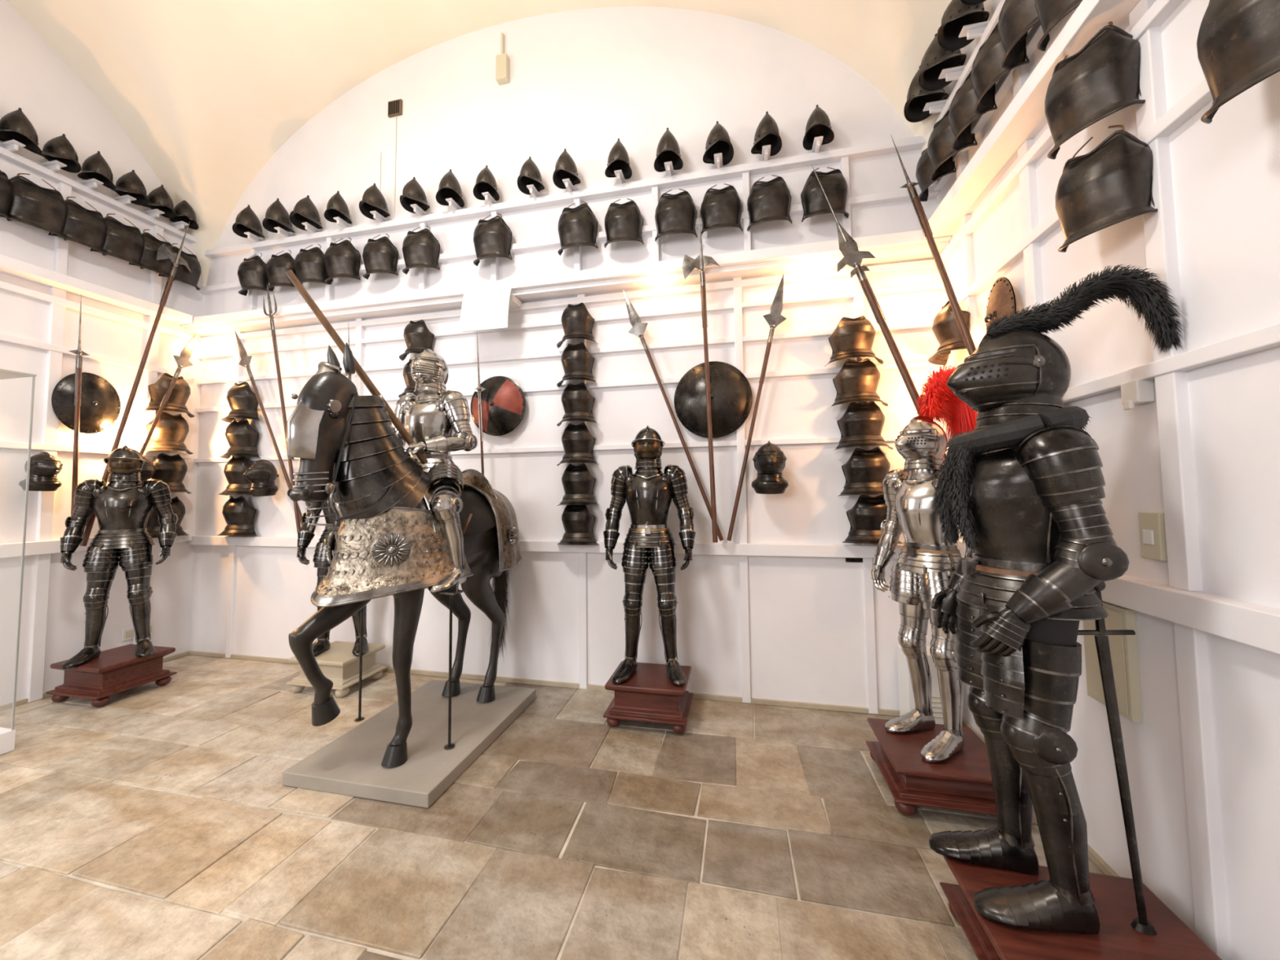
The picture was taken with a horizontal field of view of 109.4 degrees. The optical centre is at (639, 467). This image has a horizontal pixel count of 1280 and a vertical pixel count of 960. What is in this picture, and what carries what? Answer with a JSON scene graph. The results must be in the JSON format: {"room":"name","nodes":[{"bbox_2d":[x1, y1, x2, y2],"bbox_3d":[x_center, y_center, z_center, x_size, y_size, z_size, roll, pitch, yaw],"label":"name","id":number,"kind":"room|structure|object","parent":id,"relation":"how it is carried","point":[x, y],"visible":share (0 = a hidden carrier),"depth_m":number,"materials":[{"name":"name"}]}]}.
{"room":"historic interior","nodes":[
{"label":"historic interior","id":0,"kind":"room"},
{"bbox_2d":[0,0,204,706],"bbox_3d":[-5.175,-1.273,1.325,0.120,5.950,6.650,-1,-3,12],"label":"wall","id":1,"kind":"structure","parent":0,"point":[34,78],"depth_m":3.64,"materials":[{"name":"white paint"}]},
{"bbox_2d":[0,173,67,240],"bbox_3d":[-4.542,-2.008,3.425,0.154,0.434,0.340,-2,-3,17],"label":"breastplate","id":2,"kind":"object","parent":1,"relation":"attached to","point":[32,204],"visible":0.91,"depth_m":3.38,"materials":[{"name":"metal"}]},
{"bbox_2d":[18,451,62,491],"bbox_3d":[-4.474,0.028,3.403,0.218,0.298,0.202,1,-3,-26],"label":"helmet","id":3,"kind":"object","parent":1,"relation":"attached to","point":[45,468],"visible":0.93,"depth_m":3.35,"materials":[{"name":"metal"}]},
{"bbox_2d":[48,196,106,255],"bbox_3d":[-4.493,-1.985,3.666,0.146,0.410,0.321,-1,-3,12],"label":"breastplate","id":4,"kind":"object","parent":1,"relation":"attached to","point":[83,226],"visible":0.84,"depth_m":3.63,"materials":[{"name":"metal"}]},
{"bbox_2d":[69,293,88,515],"bbox_3d":[-4.432,-0.388,3.567,0.040,2.000,0.120,-1,-2,12],"label":"spear","id":5,"kind":"object","parent":1,"relation":"attached to","point":[78,366],"visible":0.89,"depth_m":3.56,"materials":[{"name":"brown wood"}]},
{"bbox_2d":[51,372,120,433],"bbox_3d":[-4.478,-0.530,3.702,0.099,0.500,0.400,-1,-3,12],"label":"shield","id":6,"kind":"object","parent":1,"relation":"attached to","point":[100,404],"visible":0.95,"depth_m":3.69,"materials":[{"name":"black metal"}]},
{"bbox_2d":[0,139,200,702],"bbox_3d":[-5.036,-0.420,1.221,0.180,4.132,6.570,-1,-3,12],"label":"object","id":7,"kind":"structure","parent":1,"relation":"attached to","point":[60,283],"depth_m":3.55,"materials":[{"name":"white paint"}]},
{"bbox_2d":[0,107,41,154],"bbox_3d":[-4.560,-2.505,3.326,0.243,0.272,0.216,-3,-4,43],"label":"helmet","id":8,"kind":"object","parent":7,"relation":"on","point":[15,125],"visible":0.96,"depth_m":3.31,"materials":[{"name":"metal"}]},
{"bbox_2d":[38,133,81,173],"bbox_3d":[-4.514,-2.485,3.532,0.222,0.249,0.196,0,-3,-4],"label":"helmet","id":9,"kind":"object","parent":7,"relation":"on","point":[60,148],"visible":0.97,"depth_m":3.51,"materials":[{"name":"metal"}]},
{"bbox_2d":[89,213,144,269],"bbox_3d":[-4.441,-1.977,3.896,0.148,0.418,0.327,-1,-3,15],"label":"breastplate","id":10,"kind":"object","parent":1,"relation":"attached to","point":[126,242],"visible":0.88,"depth_m":3.86,"materials":[{"name":"metal"}]},
{"bbox_2d":[79,222,191,546],"bbox_3d":[-4.294,-0.855,3.913,0.040,2.974,0.652,-1,-3,12],"label":"halberd","id":11,"kind":"object","parent":1,"relation":"attached to","point":[163,252],"visible":0.94,"depth_m":3.94,"materials":[{"name":"brown wood"}]},
{"bbox_2d":[128,229,175,280],"bbox_3d":[-4.391,-1.962,4.128,0.146,0.412,0.322,-1,-3,9],"label":"breastplate","id":12,"kind":"object","parent":1,"relation":"attached to","point":[148,260],"visible":0.66,"depth_m":4.07,"materials":[{"name":"metal"}]},
{"bbox_2d":[145,411,193,454],"bbox_3d":[-4.333,-0.326,4.206,0.176,0.376,0.380,-1,-3,11],"label":"breastplate","id":13,"kind":"object","parent":1,"relation":"attached to","point":[170,433],"visible":0.89,"depth_m":4.15,"materials":[{"name":"metal"}]},
{"bbox_2d":[144,373,195,417],"bbox_3d":[-4.337,-0.685,4.226,0.176,0.376,0.380,-1,-3,10],"label":"breastplate","id":14,"kind":"object","parent":1,"relation":"attached to","point":[179,397],"visible":0.95,"depth_m":4.17,"materials":[{"name":"metal"}]},
{"bbox_2d":[150,453,191,493],"bbox_3d":[-4.330,0.054,4.181,0.176,0.376,0.380,-1,-3,14],"label":"breastplate","id":15,"kind":"object","parent":1,"relation":"attached to","point":[172,470],"visible":0.66,"depth_m":4.16,"materials":[{"name":"metal"}]},
{"bbox_2d":[5,0,951,297],"bbox_3d":[-1.886,-3.018,0.692,6.650,2.250,6.650,-1,-3,12],"label":"ceiling","id":16,"kind":"structure","parent":0,"point":[206,91],"depth_m":3.77,"materials":[{"name":"beige paint"}]},
{"bbox_2d":[0,654,1105,959],"bbox_3d":[-1.837,1.605,0.450,6.650,0.060,6.650,-1,-3,12],"label":"floor","id":17,"kind":"structure","parent":0,"point":[153,822],"depth_m":2.00,"materials":[{"name":"tile"}]},
{"bbox_2d":[0,368,36,755],"bbox_3d":[-4.168,0.551,2.524,0.560,2.310,0.720,-1,-3,12],"label":"display case","id":18,"kind":"object","parent":17,"relation":"on","point":[7,735],"visible":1,"depth_m":2.80,"materials":[{"name":"clear glass"}]},
{"bbox_2d":[45,644,177,707],"bbox_3d":[-4.106,1.616,3.544,0.520,0.290,0.480,-1,-3,12],"label":"plinth","id":19,"kind":"object","parent":17,"relation":"on","point":[116,670],"visible":0.99,"depth_m":3.40,"materials":[{"name":"wood"}]},
{"bbox_2d":[59,444,177,669],"bbox_3d":[-4.091,0.642,3.571,0.622,1.652,0.355,2,-4,-36],"label":"suit","id":20,"kind":"object","parent":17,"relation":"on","point":[122,508],"visible":1,"depth_m":3.52,"materials":[{"name":"metal"}]},
{"bbox_2d":[296,495,368,659],"bbox_3d":[-2.425,0.633,3.691,0.635,1.687,0.362,0,-3,-13],"label":"suit","id":21,"kind":"object","parent":17,"relation":"on","point":[322,643],"visible":0.19,"depth_m":3.60,"materials":[{"name":"metal"}]},
{"bbox_2d":[285,640,386,697],"bbox_3d":[-2.426,1.614,3.648,0.520,0.270,0.440,-1,-3,12],"label":"plinth","id":22,"kind":"object","parent":17,"relation":"on","point":[338,664],"visible":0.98,"depth_m":3.51,"materials":[{"name":"paint"}]},
{"bbox_2d":[282,680,535,808],"bbox_3d":[-1.332,1.662,2.883,0.880,0.070,1.200,-1,-3,12],"label":"platform","id":23,"kind":"object","parent":17,"relation":"on","point":[350,765],"visible":0.97,"depth_m":2.60,"materials":[{"name":"paint"}]},
{"bbox_2d":[286,342,521,767],"bbox_3d":[-1.430,0.510,2.935,0.914,2.262,1.728,-2,-3,18],"label":"horse","id":24,"kind":"object","parent":23,"relation":"on","point":[389,540],"visible":0.94,"depth_m":2.42},
{"bbox_2d":[334,348,477,592],"bbox_3d":[-1.444,-0.039,2.902,0.942,1.481,0.573,-2,-3,18],"label":"armor","id":25,"kind":"object","parent":24,"relation":"on","point":[437,419],"visible":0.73,"depth_m":2.88,"materials":[{"name":"metal"}]},
{"bbox_2d":[284,270,427,464],"bbox_3d":[-1.586,-0.528,2.593,0.730,1.000,0.042,2,-4,-45],"label":"lance","id":26,"kind":"object","parent":25,"relation":"attached to","point":[337,340],"visible":0.84,"depth_m":2.55,"materials":[{"name":"brown wood"}]},
{"bbox_2d":[603,661,693,733],"bbox_3d":[0.071,1.553,3.084,0.540,0.280,0.440,-1,-3,12],"label":"plinth","id":27,"kind":"object","parent":17,"relation":"on","point":[649,695],"visible":0.96,"depth_m":2.93,"materials":[{"name":"wood"}]},
{"bbox_2d":[603,425,695,686],"bbox_3d":[0.064,0.555,3.137,0.645,1.713,0.368,-1,-3,6],"label":"suit","id":28,"kind":"object","parent":27,"relation":"on","point":[648,493],"visible":1,"depth_m":3.08,"materials":[{"name":"metal"}]},
{"bbox_2d":[897,644,943,724],"bbox_3d":[1.837,1.426,2.932,0.240,0.480,0.194,-1,-3,12],"label":"dehumidifier","id":29,"kind":"object","parent":17,"relation":"on","point":[907,704],"visible":0.17,"depth_m":2.87,"materials":[{"name":"white plastic"}]},
{"bbox_2d":[865,718,996,815],"bbox_3d":[1.507,1.527,2.299,0.540,0.220,0.520,-1,-3,12],"label":"plinth","id":30,"kind":"object","parent":17,"relation":"on","point":[962,782],"visible":0.73,"depth_m":2.14,"materials":[{"name":"brown wood"}]},
{"bbox_2d":[871,364,977,763],"bbox_3d":[1.609,0.419,2.404,0.645,1.990,0.594,-1,-3,15],"label":"suit","id":31,"kind":"object","parent":30,"relation":"on","point":[926,564],"visible":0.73,"depth_m":2.40,"materials":[{"name":"metal"}]},
{"bbox_2d":[939,855,1222,959],"bbox_3d":[1.312,1.480,1.176,0.620,0.200,0.880,-1,-3,12],"label":"plinth","id":32,"kind":"object","parent":17,"relation":"on","point":[1115,903],"visible":0.78,"depth_m":1.38,"materials":[{"name":"brown wood"}]},
{"bbox_2d":[928,263,1186,934],"bbox_3d":[1.397,0.361,1.526,0.752,2.067,0.575,-1,-3,15],"label":"suit","id":33,"kind":"object","parent":32,"relation":"on","point":[1023,489],"visible":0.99,"depth_m":1.42,"materials":[{"name":"metal"}]},
{"bbox_2d":[1077,581,1157,935],"bbox_3d":[1.457,0.869,1.410,0.171,1.042,0.044,-2,-3,20],"label":"longsword","id":34,"kind":"object","parent":32,"relation":"on","point":[1140,924],"visible":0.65,"depth_m":1.39,"materials":[{"name":"black metal"}]},
{"bbox_2d":[190,6,948,710],"bbox_3d":[-1.145,-1.180,3.907,6.850,5.950,0.120,-1,-3,12],"label":"wall","id":35,"kind":"structure","parent":0,"point":[582,81],"depth_m":3.65,"materials":[{"name":"white paint"}]},
{"bbox_2d":[217,455,251,495],"bbox_3d":[-3.788,0.071,4.234,0.380,0.376,0.176,-1,-3,14],"label":"breastplate","id":36,"kind":"object","parent":35,"relation":"attached to","point":[234,469],"visible":0.81,"depth_m":4.20,"materials":[{"name":"metal"}]},
{"bbox_2d":[217,495,257,535],"bbox_3d":[-3.782,0.450,4.214,0.380,0.376,0.176,-1,-3,12],"label":"breastplate","id":37,"kind":"object","parent":35,"relation":"attached to","point":[239,517],"visible":1,"depth_m":4.19,"materials":[{"name":"metal"}]},
{"bbox_2d":[219,418,260,458],"bbox_3d":[-3.786,-0.279,4.252,0.380,0.376,0.176,-1,-3,10],"label":"breastplate","id":38,"kind":"object","parent":35,"relation":"attached to","point":[242,438],"visible":1,"depth_m":4.23,"materials":[{"name":"metal"}]},
{"bbox_2d":[221,381,260,422],"bbox_3d":[-3.795,-0.628,4.271,0.380,0.376,0.176,-1,-3,14],"label":"breastplate","id":39,"kind":"object","parent":35,"relation":"attached to","point":[242,402],"visible":0.97,"depth_m":4.25,"materials":[{"name":"metal"}]},
{"bbox_2d":[237,253,269,296],"bbox_3d":[-3.714,-1.873,4.315,0.327,0.418,0.148,-2,-3,17],"label":"breastplate","id":40,"kind":"object","parent":35,"relation":"attached to","point":[251,273],"visible":0.91,"depth_m":4.27,"materials":[{"name":"metal"}]},
{"bbox_2d":[243,459,279,496],"bbox_3d":[-3.417,0.093,4.104,0.227,0.336,0.245,1,-3,-26],"label":"helmet","id":41,"kind":"object","parent":35,"relation":"attached to","point":[262,475],"visible":1,"depth_m":4.05,"materials":[{"name":"metal"}]},
{"bbox_2d":[266,249,297,291],"bbox_3d":[-3.379,-1.874,4.243,0.317,0.405,0.144,-1,-3,11],"label":"breastplate","id":42,"kind":"object","parent":35,"relation":"attached to","point":[277,266],"visible":0.87,"depth_m":4.20,"materials":[{"name":"metal"}]},
{"bbox_2d":[262,284,301,533],"bbox_3d":[-3.180,-0.551,4.022,0.491,2.253,0.040,-1,-3,13],"label":"trident","id":43,"kind":"object","parent":35,"relation":"attached to","point":[271,313],"visible":0.98,"depth_m":4.03,"materials":[{"name":"brown wood"}]},
{"bbox_2d":[293,244,329,284],"bbox_3d":[-3.051,-1.888,4.170,0.329,0.420,0.149,-1,-3,10],"label":"breastplate","id":44,"kind":"object","parent":35,"relation":"attached to","point":[309,264],"visible":0.8,"depth_m":4.13,"materials":[{"name":"metal"}]},
{"bbox_2d":[324,236,360,284],"bbox_3d":[-2.725,-1.904,4.096,0.345,0.440,0.156,-1,-3,14],"label":"breastplate","id":45,"kind":"object","parent":35,"relation":"attached to","point":[342,259],"visible":1,"depth_m":4.05,"materials":[{"name":"metal"}]},
{"bbox_2d":[362,233,398,279],"bbox_3d":[-2.331,-1.903,4.013,0.328,0.419,0.149,-1,-3,13],"label":"breastplate","id":46,"kind":"object","parent":35,"relation":"attached to","point":[380,255],"visible":1,"depth_m":3.97,"materials":[{"name":"metal"}]},
{"bbox_2d":[399,319,434,360],"bbox_3d":[-1.938,-1.114,3.898,0.338,0.334,0.156,-1,-3,11],"label":"breastplate","id":47,"kind":"object","parent":35,"relation":"attached to","point":[418,338],"visible":0.91,"depth_m":3.88,"materials":[{"name":"metal"}]},
{"bbox_2d":[402,225,439,274],"bbox_3d":[-1.926,-1.920,3.922,0.341,0.436,0.155,-1,-3,13],"label":"breastplate","id":48,"kind":"object","parent":35,"relation":"attached to","point":[420,248],"visible":1,"depth_m":3.88,"materials":[{"name":"metal"}]},
{"bbox_2d":[459,288,522,332],"bbox_3d":[-1.215,-1.255,3.711,0.420,0.340,0.240,-1,-3,12],"label":"panel","id":49,"kind":"object","parent":35,"relation":"attached to","point":[483,310],"visible":1,"depth_m":3.61,"materials":[{"name":"white plastic"}]},
{"bbox_2d":[473,213,512,266],"bbox_3d":[-1.259,-1.940,3.776,0.350,0.447,0.159,-2,-3,17],"label":"breastplate","id":50,"kind":"object","parent":35,"relation":"attached to","point":[492,237],"visible":1,"depth_m":3.73,"materials":[{"name":"metal"}]},
{"bbox_2d":[470,376,525,435],"bbox_3d":[-1.191,-0.515,3.700,0.500,0.500,0.118,-1,-3,12],"label":"shield","id":51,"kind":"object","parent":35,"relation":"attached to","point":[503,400],"visible":0.91,"depth_m":3.69,"materials":[{"name":"red paint"}]},
{"bbox_2d":[188,650,899,716],"bbox_3d":[-1.130,1.722,3.687,6.650,0.030,0.020,-1,-3,12],"label":"baseboard","id":52,"kind":"structure","parent":35,"relation":"attached to","point":[695,695],"depth_m":3.54,"materials":[{"name":"beige paint"}]},
{"bbox_2d":[180,135,951,714],"bbox_3d":[-1.168,-0.280,3.713,6.646,4.032,0.200,-1,-3,12],"label":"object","id":53,"kind":"structure","parent":35,"relation":"attached to","point":[908,246],"depth_m":3.54,"materials":[{"name":"white paint"}]},
{"bbox_2d":[653,127,683,172],"bbox_3d":[0.215,-2.451,3.471,0.225,0.284,0.253,-2,-3,19],"label":"helmet","id":54,"kind":"object","parent":53,"relation":"on","point":[668,149],"visible":0.94,"depth_m":3.45,"materials":[{"name":"metal"}]},
{"bbox_2d":[702,120,733,165],"bbox_3d":[0.583,-2.461,3.394,0.225,0.284,0.256,0,-3,-13],"label":"helmet","id":55,"kind":"object","parent":53,"relation":"on","point":[718,140],"visible":0.93,"depth_m":3.40,"materials":[{"name":"metal"}]},
{"bbox_2d":[751,111,782,155],"bbox_3d":[0.922,-2.461,3.317,0.215,0.271,0.241,-1,-3,-1],"label":"helmet","id":56,"kind":"object","parent":53,"relation":"on","point":[766,133],"visible":0.91,"depth_m":3.28,"materials":[{"name":"metal"}]},
{"bbox_2d":[802,104,834,150],"bbox_3d":[1.272,-2.468,3.241,0.210,0.265,0.238,-2,-3,31],"label":"helmet","id":57,"kind":"object","parent":53,"relation":"on","point":[818,124],"visible":0.93,"depth_m":3.25,"materials":[{"name":"metal"}]},
{"bbox_2d":[556,382,597,426],"bbox_3d":[-0.510,-0.507,3.551,0.346,0.334,0.166,-1,-3,14],"label":"breastplate","id":58,"kind":"object","parent":35,"relation":"attached to","point":[577,402],"visible":1,"depth_m":3.52,"materials":[{"name":"metal"}]},
{"bbox_2d":[556,342,597,386],"bbox_3d":[-0.516,-0.826,3.568,0.347,0.334,0.166,-1,-3,16],"label":"breastplate","id":59,"kind":"object","parent":35,"relation":"attached to","point":[577,362],"visible":1,"depth_m":3.54,"materials":[{"name":"metal"}]},
{"bbox_2d":[556,422,598,466],"bbox_3d":[-0.500,-0.187,3.533,0.346,0.334,0.166,-1,-3,10],"label":"breastplate","id":60,"kind":"object","parent":35,"relation":"attached to","point":[578,443],"visible":1,"depth_m":3.51,"materials":[{"name":"metal"}]},
{"bbox_2d":[556,505,598,545],"bbox_3d":[-0.499,0.432,3.501,0.346,0.334,0.166,-1,-3,14],"label":"breastplate","id":61,"kind":"object","parent":35,"relation":"attached to","point":[578,522],"visible":0.92,"depth_m":3.48,"materials":[{"name":"metal"}]},
{"bbox_2d":[556,302,598,347],"bbox_3d":[-0.516,-1.146,3.584,0.346,0.334,0.166,-1,-3,14],"label":"breastplate","id":62,"kind":"object","parent":35,"relation":"attached to","point":[576,321],"visible":1,"depth_m":3.56,"materials":[{"name":"metal"}]},
{"bbox_2d":[557,200,598,255],"bbox_3d":[-0.521,-1.951,3.617,0.343,0.438,0.155,-2,-3,18],"label":"breastplate","id":63,"kind":"object","parent":35,"relation":"attached to","point":[578,225],"visible":1,"depth_m":3.57,"materials":[{"name":"metal"}]},
{"bbox_2d":[556,463,599,506],"bbox_3d":[-0.496,0.132,3.516,0.347,0.334,0.166,-1,-3,9],"label":"breastplate","id":64,"kind":"object","parent":35,"relation":"attached to","point":[578,483],"visible":1,"depth_m":3.49,"materials":[{"name":"metal"}]},
{"bbox_2d":[604,198,644,248],"bbox_3d":[-0.138,-1.945,3.538,0.318,0.406,0.144,-1,-3,8],"label":"breastplate","id":65,"kind":"object","parent":35,"relation":"attached to","point":[624,221],"visible":1,"depth_m":3.50,"materials":[{"name":"metal"}]},
{"bbox_2d":[622,289,723,541],"bbox_3d":[0.237,-0.427,3.401,0.734,1.935,0.040,-1,-3,13],"label":"partisan","id":66,"kind":"object","parent":35,"relation":"attached to","point":[638,328],"visible":0.97,"depth_m":3.43,"materials":[{"name":"brown wood"}]},
{"bbox_2d":[654,188,697,241],"bbox_3d":[0.267,-1.961,3.447,0.330,0.421,0.149,-1,-3,9],"label":"breastplate","id":67,"kind":"object","parent":35,"relation":"attached to","point":[677,213],"visible":1,"depth_m":3.41,"materials":[{"name":"metal"}]},
{"bbox_2d":[681,206,719,542],"bbox_3d":[0.471,-0.692,3.232,0.275,2.431,0.040,-3,-3,12],"label":"halberd","id":68,"kind":"object","parent":35,"relation":"attached to","point":[689,264],"visible":1,"depth_m":3.23,"materials":[{"name":"brown wood"}]},
{"bbox_2d":[674,361,752,438],"bbox_3d":[0.529,-0.512,3.326,0.580,0.580,0.134,-1,-3,12],"label":"shield","id":69,"kind":"object","parent":35,"relation":"attached to","point":[731,392],"visible":0.97,"depth_m":3.32,"materials":[{"name":"black metal"}]},
{"bbox_2d":[699,183,742,235],"bbox_3d":[0.601,-1.961,3.377,0.317,0.405,0.144,-1,-3,11],"label":"breastplate","id":70,"kind":"object","parent":35,"relation":"attached to","point":[719,208],"visible":1,"depth_m":3.34,"materials":[{"name":"metal"}]},
{"bbox_2d":[726,274,786,541],"bbox_3d":[0.840,-0.441,3.274,0.456,1.933,0.040,-1,-3,13],"label":"partisan","id":71,"kind":"object","parent":35,"relation":"attached to","point":[775,317],"visible":1,"depth_m":3.26,"materials":[{"name":"brown wood"}]},
{"bbox_2d":[751,440,788,493],"bbox_3d":[0.908,-0.004,3.146,0.252,0.373,0.273,1,-3,-26],"label":"helmet","id":72,"kind":"object","parent":35,"relation":"attached to","point":[769,460],"visible":1,"depth_m":3.07,"materials":[{"name":"metal"}]},
{"bbox_2d":[746,174,792,231],"bbox_3d":[0.936,-1.972,3.303,0.323,0.413,0.146,-2,-3,17],"label":"breastplate","id":73,"kind":"object","parent":35,"relation":"attached to","point":[771,200],"visible":1,"depth_m":3.26,"materials":[{"name":"metal"}]},
{"bbox_2d":[800,166,848,222],"bbox_3d":[1.324,-1.981,3.218,0.324,0.413,0.147,-1,-3,7],"label":"breastplate","id":74,"kind":"object","parent":35,"relation":"attached to","point":[814,202],"visible":0.99,"depth_m":3.18,"materials":[{"name":"metal"}]},
{"bbox_2d":[823,315,883,367],"bbox_3d":[1.485,-0.890,3.128,0.389,0.334,0.176,-1,-3,10],"label":"breastplate","id":75,"kind":"object","parent":35,"relation":"attached to","point":[851,337],"visible":1,"depth_m":3.11,"materials":[{"name":"metal"}]},
{"bbox_2d":[829,357,888,408],"bbox_3d":[1.507,-0.591,3.109,0.389,0.334,0.176,-1,-3,10],"label":"breastplate","id":76,"kind":"object","parent":35,"relation":"attached to","point":[856,380],"visible":1,"depth_m":3.09,"materials":[{"name":"metal"}]},
{"bbox_2d":[833,400,893,450],"bbox_3d":[1.529,-0.292,3.089,0.389,0.334,0.176,-1,-3,10],"label":"breastplate","id":77,"kind":"object","parent":35,"relation":"attached to","point":[860,424],"visible":1,"depth_m":3.07,"materials":[{"name":"metal"}]},
{"bbox_2d":[837,447,890,496],"bbox_3d":[1.551,0.027,3.068,0.389,0.334,0.176,-1,-3,11],"label":"breastplate","id":78,"kind":"object","parent":35,"relation":"attached to","point":[864,472],"visible":0.88,"depth_m":3.05,"materials":[{"name":"metal"}]},
{"bbox_2d":[841,494,903,543],"bbox_3d":[1.575,0.346,3.047,0.389,0.334,0.176,-1,-3,10],"label":"breastplate","id":79,"kind":"object","parent":35,"relation":"attached to","point":[865,517],"visible":0.66,"depth_m":3.03,"materials":[{"name":"metal"}]},
{"bbox_2d":[937,0,1279,959],"bbox_3d":[1.438,-1.418,-0.116,0.120,5.950,6.650,-1,-3,12],"label":"wall","id":80,"kind":"structure","parent":0,"point":[1225,171],"depth_m":1.41,"materials":[{"name":"white paint"}]},
{"bbox_2d":[811,164,946,457],"bbox_3d":[1.516,-0.809,2.754,0.856,2.548,0.096,-3,-4,37],"label":"spetum polearm","id":81,"kind":"object","parent":80,"relation":"attached to","point":[853,257],"visible":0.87,"depth_m":2.83,"materials":[{"name":"brown wood"}]},
{"bbox_2d":[890,134,976,355],"bbox_3d":[1.713,-0.981,2.484,0.111,2.457,0.850,0,-3,-9],"label":"pike","id":82,"kind":"object","parent":80,"relation":"attached to","point":[910,186],"visible":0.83,"depth_m":2.55,"materials":[{"name":"brown wood"}]},
{"bbox_2d":[915,147,955,201],"bbox_3d":[1.902,-2.003,2.969,0.133,0.374,0.293,-1,-3,-1],"label":"breastplate","id":83,"kind":"object","parent":80,"relation":"attached to","point":[924,169],"visible":0.66,"depth_m":2.94,"materials":[{"name":"metal"}]},
{"bbox_2d":[928,300,970,364],"bbox_3d":[1.897,-0.857,2.825,0.166,0.355,0.359,-1,-3,12],"label":"breastplate","id":84,"kind":"object","parent":80,"relation":"attached to","point":[945,328],"visible":0.86,"depth_m":2.76,"materials":[{"name":"metal"}]},
{"bbox_2d":[927,108,977,180],"bbox_3d":[1.852,-2.021,2.750,0.139,0.392,0.307,0,-3,-5],"label":"breastplate","id":85,"kind":"object","parent":80,"relation":"attached to","point":[940,140],"visible":0.73,"depth_m":2.71,"materials":[{"name":"metal"}]},
{"bbox_2d":[948,70,997,150],"bbox_3d":[1.800,-2.024,2.507,0.131,0.370,0.290,-1,-3,4],"label":"breastplate","id":86,"kind":"object","parent":80,"relation":"attached to","point":[962,113],"visible":0.77,"depth_m":2.46,"materials":[{"name":"metal"}]},
{"bbox_2d":[970,22,1029,113],"bbox_3d":[1.744,-2.037,2.251,0.132,0.371,0.290,-1,-3,3],"label":"breastplate","id":87,"kind":"object","parent":80,"relation":"attached to","point":[987,68],"visible":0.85,"depth_m":2.20,"materials":[{"name":"metal"}]},
{"bbox_2d":[984,276,1016,327],"bbox_3d":[1.843,-0.787,2.362,0.071,0.400,0.260,-1,-3,12],"label":"helmet plume holder","id":88,"kind":"object","parent":80,"relation":"attached to","point":[1002,299],"visible":0.68,"depth_m":2.31,"materials":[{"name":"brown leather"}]},
{"bbox_2d":[997,0,1039,68],"bbox_3d":[1.688,-2.051,1.992,0.133,0.374,0.293,0,-3,-2],"label":"breastplate","id":89,"kind":"object","parent":80,"relation":"attached to","point":[1016,17],"visible":0.87,"depth_m":2.00,"materials":[{"name":"metal"}]},
{"bbox_2d":[1035,0,1082,51],"bbox_3d":[1.616,-1.881,1.700,0.126,0.409,0.278,0,-3,-16],"label":"breastplate","id":90,"kind":"object","parent":80,"relation":"attached to","point":[1050,12],"visible":1,"depth_m":1.74,"materials":[{"name":"metal"}]},
{"bbox_2d":[1044,21,1145,159],"bbox_3d":[1.617,-1.413,1.656,0.126,0.409,0.278,0,-3,-16],"label":"breastplate","id":91,"kind":"object","parent":80,"relation":"attached to","point":[1101,79],"visible":0.98,"depth_m":1.60,"materials":[{"name":"metal"}]},
{"bbox_2d":[923,0,1279,959],"bbox_3d":[1.305,-0.509,-0.163,0.180,4.032,6.570,-1,-3,12],"label":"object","id":92,"kind":"structure","parent":80,"relation":"attached to","point":[1193,612],"depth_m":1.49,"materials":[{"name":"white paint"}]},
{"bbox_2d":[903,66,949,122],"bbox_3d":[1.870,-2.498,2.975,0.262,0.295,0.232,0,-3,-3],"label":"helmet","id":93,"kind":"object","parent":92,"relation":"on","point":[917,97],"visible":0.67,"depth_m":3.02,"materials":[{"name":"metal"}]},
{"bbox_2d":[917,33,966,91],"bbox_3d":[1.821,-2.504,2.741,0.244,0.276,0.221,-3,-4,42],"label":"helmet","id":94,"kind":"object","parent":92,"relation":"on","point":[935,59],"visible":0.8,"depth_m":2.75,"materials":[{"name":"metal"}]},
{"bbox_2d":[937,0,989,50],"bbox_3d":[1.768,-2.513,2.486,0.239,0.265,0.210,0,-3,16],"label":"helmet","id":95,"kind":"object","parent":92,"relation":"on","point":[957,15],"visible":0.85,"depth_m":2.52,"materials":[{"name":"metal"}]},
{"bbox_2d":[1055,124,1157,252],"bbox_3d":[1.618,-1.020,1.616,0.123,0.398,0.271,0,-3,-16],"label":"breastplate","id":96,"kind":"object","parent":80,"relation":"attached to","point":[1109,184],"visible":1,"depth_m":1.56,"materials":[{"name":"metal"}]},
{"bbox_2d":[1083,600,1142,722],"bbox_3d":[1.813,0.724,1.750,0.034,0.400,0.220,-1,-3,12],"label":"wall panel","id":97,"kind":"object","parent":80,"relation":"attached to","point":[1123,648],"visible":0.66,"depth_m":1.68,"materials":[{"name":"beige plastic"}]},
{"bbox_2d":[1120,379,1155,409],"bbox_3d":[1.744,-0.255,1.594,0.060,0.100,0.070,-1,-3,12],"label":"sensor","id":98,"kind":"object","parent":80,"relation":"attached to","point":[1135,392],"visible":0.98,"depth_m":1.57,"materials":[{"name":"white plastic"}]},
{"bbox_2d":[1137,511,1167,560],"bbox_3d":[1.758,0.233,1.551,0.036,0.160,0.080,-1,-3,12],"label":"light switch","id":99,"kind":"object","parent":80,"relation":"attached to","point":[1151,524],"visible":0.88,"depth_m":1.54,"materials":[{"name":"beige plastic"}]},
{"bbox_2d":[1196,0,1279,124],"bbox_3d":[1.496,-1.111,1.073,0.126,0.409,0.278,0,-3,-16],"label":"breastplate","id":100,"kind":"object","parent":80,"relation":"attached to","point":[1238,41],"visible":1,"depth_m":1.10,"materials":[{"name":"metal"}]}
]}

